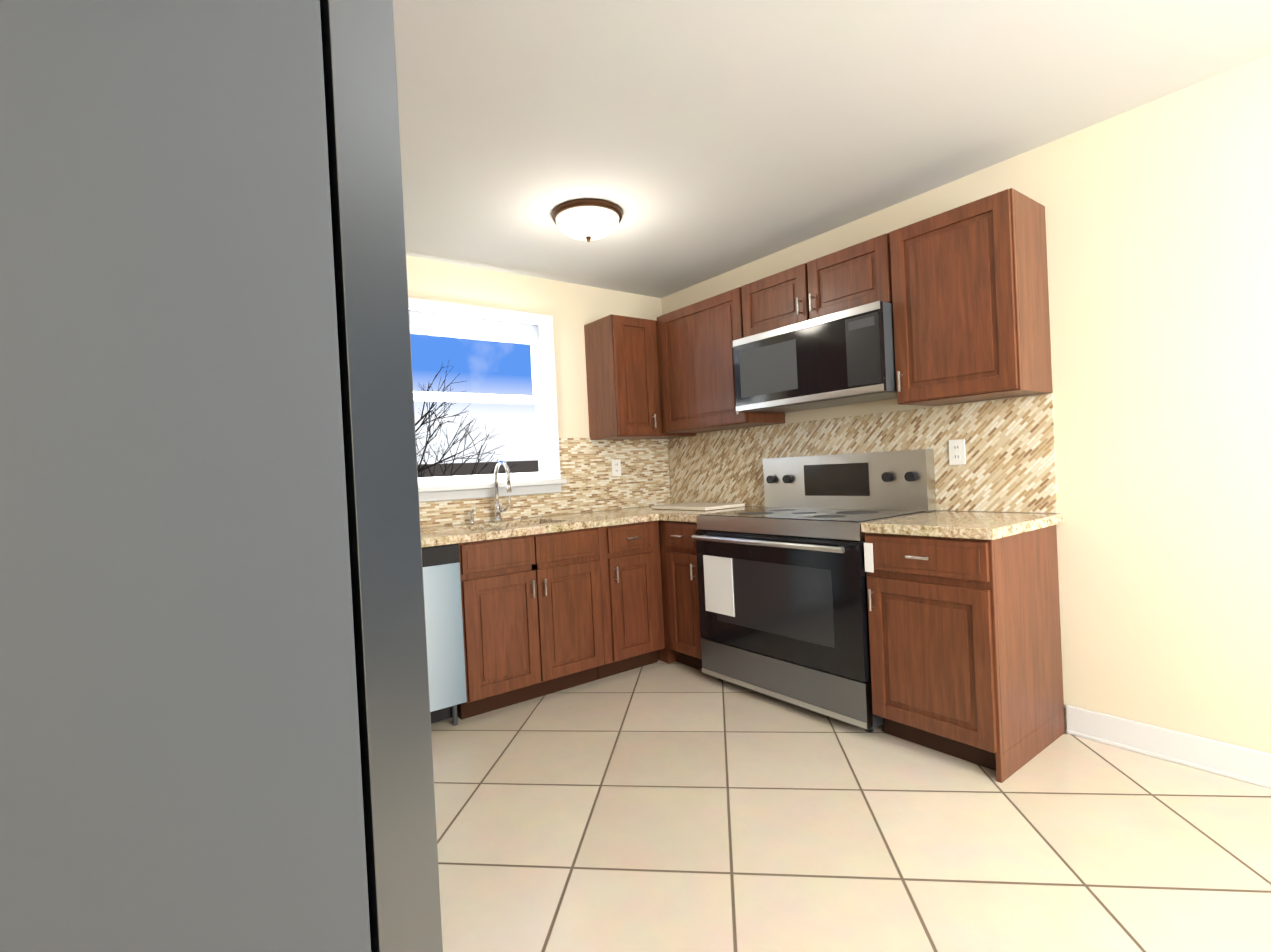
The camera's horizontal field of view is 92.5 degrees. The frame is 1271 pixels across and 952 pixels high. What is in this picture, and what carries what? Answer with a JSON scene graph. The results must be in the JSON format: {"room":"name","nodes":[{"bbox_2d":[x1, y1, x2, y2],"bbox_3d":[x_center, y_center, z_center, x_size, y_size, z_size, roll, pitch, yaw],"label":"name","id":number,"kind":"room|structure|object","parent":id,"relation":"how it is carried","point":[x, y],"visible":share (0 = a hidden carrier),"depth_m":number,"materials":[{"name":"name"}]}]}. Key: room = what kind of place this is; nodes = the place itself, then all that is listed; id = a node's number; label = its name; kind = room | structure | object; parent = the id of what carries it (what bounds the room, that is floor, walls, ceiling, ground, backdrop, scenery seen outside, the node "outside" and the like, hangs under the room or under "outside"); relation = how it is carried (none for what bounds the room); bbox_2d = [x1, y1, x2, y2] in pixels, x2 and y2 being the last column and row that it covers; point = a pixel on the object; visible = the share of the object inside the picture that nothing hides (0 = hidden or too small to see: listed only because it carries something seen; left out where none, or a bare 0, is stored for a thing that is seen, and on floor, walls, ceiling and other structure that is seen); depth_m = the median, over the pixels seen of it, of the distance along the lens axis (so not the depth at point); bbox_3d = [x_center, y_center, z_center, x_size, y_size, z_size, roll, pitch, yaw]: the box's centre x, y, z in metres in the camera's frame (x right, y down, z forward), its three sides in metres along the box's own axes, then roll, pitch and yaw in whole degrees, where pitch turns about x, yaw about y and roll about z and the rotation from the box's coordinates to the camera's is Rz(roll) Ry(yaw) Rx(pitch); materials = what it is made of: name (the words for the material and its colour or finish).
{"room":"kitchen","nodes":[
{"label":"kitchen","id":0,"kind":"room"},
{"bbox_2d":[406,256,670,527],"bbox_3d":[-1.196,-0.016,3.495,3.770,2.430,0.120,-3,1,-37],"label":"wall","id":1,"kind":"structure","parent":0,"point":[572,309],"depth_m":3.96,"materials":[{"name":"paint"}]},
{"bbox_2d":[408,297,566,501],"bbox_3d":[-0.953,-0.439,3.648,1.090,1.137,0.176,-3,1,-37],"label":"window","id":2,"kind":"structure","parent":1,"relation":"in","point":[432,322],"depth_m":3.72,"materials":[{"name":"white plastic"}]},
{"bbox_2d":[419,438,670,527],"bbox_3d":[-0.882,0.023,3.646,2.826,0.494,0.008,-3,1,-37],"label":"backsplash","id":3,"kind":"structure","parent":1,"relation":"attached to","point":[593,484],"depth_m":4.08,"materials":[{"name":"tile"}]},
{"bbox_2d":[611,459,620,476],"bbox_3d":[-0.131,-0.056,4.199,0.072,0.116,0.008,-3,1,-37],"label":"electrical outlet","id":4,"kind":"object","parent":3,"relation":"attached to","point":[616,467],"visible":1,"depth_m":4.20,"materials":[{"name":"white plastic"}]},
{"bbox_2d":[584,314,661,439],"bbox_3d":[-0.070,-0.638,4.047,0.364,0.770,0.374,-3,1,-37],"label":"upper cabinet","id":5,"kind":"object","parent":1,"relation":"attached to","point":[622,374],"visible":1,"depth_m":3.93,"materials":[{"name":"brown wood"}]},
{"bbox_2d":[393,0,1270,297],"bbox_3d":[0.488,-1.340,1.154,3.770,0.100,5.940,-3,1,-37],"label":"ceiling","id":6,"kind":"structure","parent":0,"point":[699,140],"depth_m":2.14,"materials":[{"name":"paint"}]},
{"bbox_2d":[551,198,622,241],"bbox_3d":[-0.231,-1.206,2.962,0.350,0.133,0.350,-3,1,-37],"label":"ceiling light fixture","id":7,"kind":"object","parent":6,"relation":"attached to","point":[588,219],"visible":1,"depth_m":2.86,"materials":[{"name":"white glass"}]},
{"bbox_2d":[431,660,1270,951],"bbox_3d":[0.612,1.187,1.181,3.770,0.100,5.940,-3,1,-37],"label":"floor","id":8,"kind":"structure","parent":0,"point":[659,806],"depth_m":1.89,"materials":[{"name":"tile"}]},
{"bbox_2d":[0,0,442,951],"bbox_3d":[-0.771,0.316,0.872,0.840,1.780,0.910,-3,1,-32],"label":"refrigerator","id":9,"kind":"object","parent":8,"relation":"on","point":[214,712],"visible":1,"depth_m":0.57,"materials":[{"name":"grey metal"}]},
{"bbox_2d":[422,544,466,725],"bbox_3d":[-1.241,0.776,2.939,0.616,0.864,0.602,-3,1,-37],"label":"dishwasher","id":10,"kind":"object","parent":8,"relation":"on","point":[444,629],"visible":0.23,"depth_m":2.83,"materials":[{"name":"grey metal"}]},
{"bbox_2d":[457,528,603,719],"bbox_3d":[-0.671,0.742,3.360,0.794,0.868,0.654,-3,1,-37],"label":"base cabinet","id":11,"kind":"object","parent":8,"relation":"on","point":[532,616],"visible":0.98,"depth_m":3.10,"materials":[{"name":"brown wood"}]},
{"bbox_2d":[597,520,664,678],"bbox_3d":[-0.175,0.713,3.730,0.436,0.868,0.658,-3,1,-37],"label":"base cabinet","id":12,"kind":"object","parent":8,"relation":"on","point":[631,595],"visible":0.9,"depth_m":3.49,"materials":[{"name":"brown wood"}]},
{"bbox_2d":[657,520,675,663],"bbox_3d":[0.233,0.690,4.086,0.598,0.868,0.614,-3,1,-37],"label":"base cabinet","id":13,"kind":"object","parent":8,"relation":"on","point":[666,655],"visible":0.07,"depth_m":3.68,"materials":[{"name":"brown wood"}]},
{"bbox_2d":[421,506,764,547],"bbox_3d":[-0.575,0.281,3.266,2.836,0.040,0.974,-3,1,-37],"label":"countertop","id":14,"kind":"structure","parent":13,"relation":"on","point":[454,534],"depth_m":3.41,"materials":[{"name":"stone"}]},
{"bbox_2d":[469,460,511,523],"bbox_3d":[-0.809,0.090,3.505,0.270,0.356,0.214,-3,1,-37],"label":"faucet","id":15,"kind":"object","parent":14,"relation":"on","point":[497,508],"visible":0.98,"depth_m":3.58,"materials":[{"name":"silver metal"}]},
{"bbox_2d":[651,502,744,510],"bbox_3d":[0.396,0.195,3.933,0.340,0.020,0.520,-3,1,-37],"label":"board","id":16,"kind":"object","parent":14,"relation":"on","point":[702,506],"visible":0.98,"depth_m":3.82,"materials":[{"name":"beige"}]},
{"bbox_2d":[660,520,702,669],"bbox_3d":[0.488,0.681,3.667,0.658,0.868,0.356,-3,1,-37],"label":"base cabinet","id":17,"kind":"object","parent":8,"relation":"on","point":[683,637],"visible":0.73,"depth_m":3.49,"materials":[{"name":"brown wood"}]},
{"bbox_2d":[692,449,935,731],"bbox_3d":[0.871,0.500,3.106,0.714,1.205,1.000,-3,1,-37],"label":"range","id":18,"kind":"object","parent":8,"relation":"on","point":[783,602],"visible":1,"depth_m":2.92,"materials":[{"name":"grey"}]},
{"bbox_2d":[865,525,1064,782],"bbox_3d":[1.348,0.651,2.519,0.658,0.868,0.496,-3,1,-37],"label":"base cabinet","id":19,"kind":"object","parent":8,"relation":"on","point":[965,650],"visible":0.96,"depth_m":2.32,"materials":[{"name":"brown wood"}]},
{"bbox_2d":[864,543,873,572],"bbox_3d":[0.961,0.336,2.509,0.003,0.120,0.038,-3,1,-37],"label":"paper tag","id":20,"kind":"object","parent":19,"relation":"attached to","point":[868,555],"visible":1,"depth_m":2.51,"materials":[{"name":"white paper"}]},
{"bbox_2d":[861,511,1062,539],"bbox_3d":[1.350,0.195,2.521,0.648,0.040,0.516,-3,1,-37],"label":"countertop","id":21,"kind":"structure","parent":19,"relation":"on","point":[976,525],"depth_m":2.38,"materials":[{"name":"stone"}]},
{"bbox_2d":[661,54,1270,753],"bbox_3d":[2.043,-0.161,2.214,0.120,2.430,5.820,-3,1,-37],"label":"wall","id":22,"kind":"structure","parent":0,"point":[1157,214],"depth_m":2.25,"materials":[{"name":"paint"}]},
{"bbox_2d":[642,321,696,438],"bbox_3d":[0.189,-0.653,4.276,0.318,0.770,0.314,-3,1,-37],"label":"upper cabinet","id":23,"kind":"object","parent":22,"relation":"attached to","point":[671,435],"visible":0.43,"depth_m":4.14,"materials":[{"name":"brown wood"}]},
{"bbox_2d":[657,287,784,432],"bbox_3d":[0.495,-0.683,3.823,0.374,0.770,0.771,-3,1,-37],"label":"upper cabinet","id":24,"kind":"object","parent":22,"relation":"attached to","point":[696,368],"visible":0.71,"depth_m":3.70,"materials":[{"name":"brown wood"}]},
{"bbox_2d":[741,263,809,336],"bbox_3d":[0.850,-0.923,3.332,0.374,0.315,0.443,-3,1,-37],"label":"upper cabinet","id":25,"kind":"object","parent":22,"relation":"attached to","point":[776,301],"visible":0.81,"depth_m":3.22,"materials":[{"name":"brown wood"}]},
{"bbox_2d":[807,233,892,318],"bbox_3d":[1.117,-0.932,2.976,0.374,0.315,0.439,-3,1,-37],"label":"upper cabinet","id":26,"kind":"object","parent":22,"relation":"attached to","point":[856,275],"visible":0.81,"depth_m":2.86,"materials":[{"name":"brown wood"}]},
{"bbox_2d":[732,301,896,412],"bbox_3d":[0.978,-0.570,3.142,0.418,0.396,0.885,-3,1,-37],"label":"over-the-range microwave","id":27,"kind":"object","parent":26,"relation":"attached to","point":[844,357],"visible":0.9,"depth_m":2.94,"materials":[{"name":"grey"}]},
{"bbox_2d":[668,394,1057,512],"bbox_3d":[0.995,-0.068,3.506,0.008,0.494,2.468,-3,1,-37],"label":"backsplash","id":28,"kind":"structure","parent":22,"relation":"attached to","point":[1009,465],"depth_m":2.92,"materials":[{"name":"tile"}]},
{"bbox_2d":[948,439,965,464],"bbox_3d":[1.492,-0.111,2.825,0.008,0.116,0.072,-3,1,-37],"label":"electrical outlet","id":29,"kind":"object","parent":28,"relation":"attached to","point":[957,455],"visible":1,"depth_m":2.82,"materials":[{"name":"white plastic"}]},
{"bbox_2d":[890,188,1052,405],"bbox_3d":[1.411,-0.715,2.602,0.374,0.770,0.495,-3,1,-37],"label":"upper cabinet","id":30,"kind":"object","parent":22,"relation":"attached to","point":[970,298],"visible":1,"depth_m":2.46,"materials":[{"name":"brown wood"}]},
{"bbox_2d":[1066,705,1270,788],"bbox_3d":[2.784,0.972,1.194,0.020,0.115,3.326,-3,1,-37],"label":"baseboard","id":31,"kind":"structure","parent":22,"relation":"attached to","point":[1248,765],"depth_m":2.25,"materials":[{"name":"white wood"}]},
{"label":"outside","id":32,"kind":"structure","parent":0,"visible":0},
{"bbox_2d":[410,334,537,463],"bbox_3d":[-12.093,-11.097,33.075,68.000,35.000,0.050,-3,1,-37],"label":"sky","id":33,"kind":"structure","parent":32,"point":[485,367],"depth_m":35.10,"materials":[{"name":"blue"}]},
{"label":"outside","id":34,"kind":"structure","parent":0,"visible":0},
{"bbox_2d":[416,420,444,456],"bbox_3d":[-6.575,1.194,13.385,4.993,6.138,4.587,-3,1,-37],"label":"tree","id":35,"kind":"object","parent":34,"point":[427,437],"depth_m":13.53,"materials":[{"name":"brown plant"}]},
{"bbox_2d":[416,427,483,485],"bbox_3d":[-6.066,1.170,15.881,5.216,5.883,4.238,-3,1,-37],"label":"tree","id":36,"kind":"object","parent":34,"point":[451,455],"depth_m":16.36,"materials":[{"name":"brown plant"}]},
{"bbox_2d":[415,362,501,471],"bbox_3d":[-7.142,0.277,15.480,6.384,8.180,8.438,-3,1,-37],"label":"tree","id":37,"kind":"object","parent":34,"point":[428,427],"depth_m":15.56,"materials":[{"name":"brown plant"}]},
{"bbox_2d":[417,427,515,486],"bbox_3d":[-4.141,1.318,13.236,2.665,5.250,4.835,-3,1,-37],"label":"tree","id":38,"kind":"object","parent":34,"point":[479,460],"depth_m":12.59,"materials":[{"name":"brown plant"}]},
{"bbox_2d":[417,460,538,486],"bbox_3d":[-8.181,1.946,24.360,9.400,4.750,4.000,-3,1,-37],"label":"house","id":39,"kind":"structure","parent":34,"point":[518,467],"depth_m":23.50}
]}

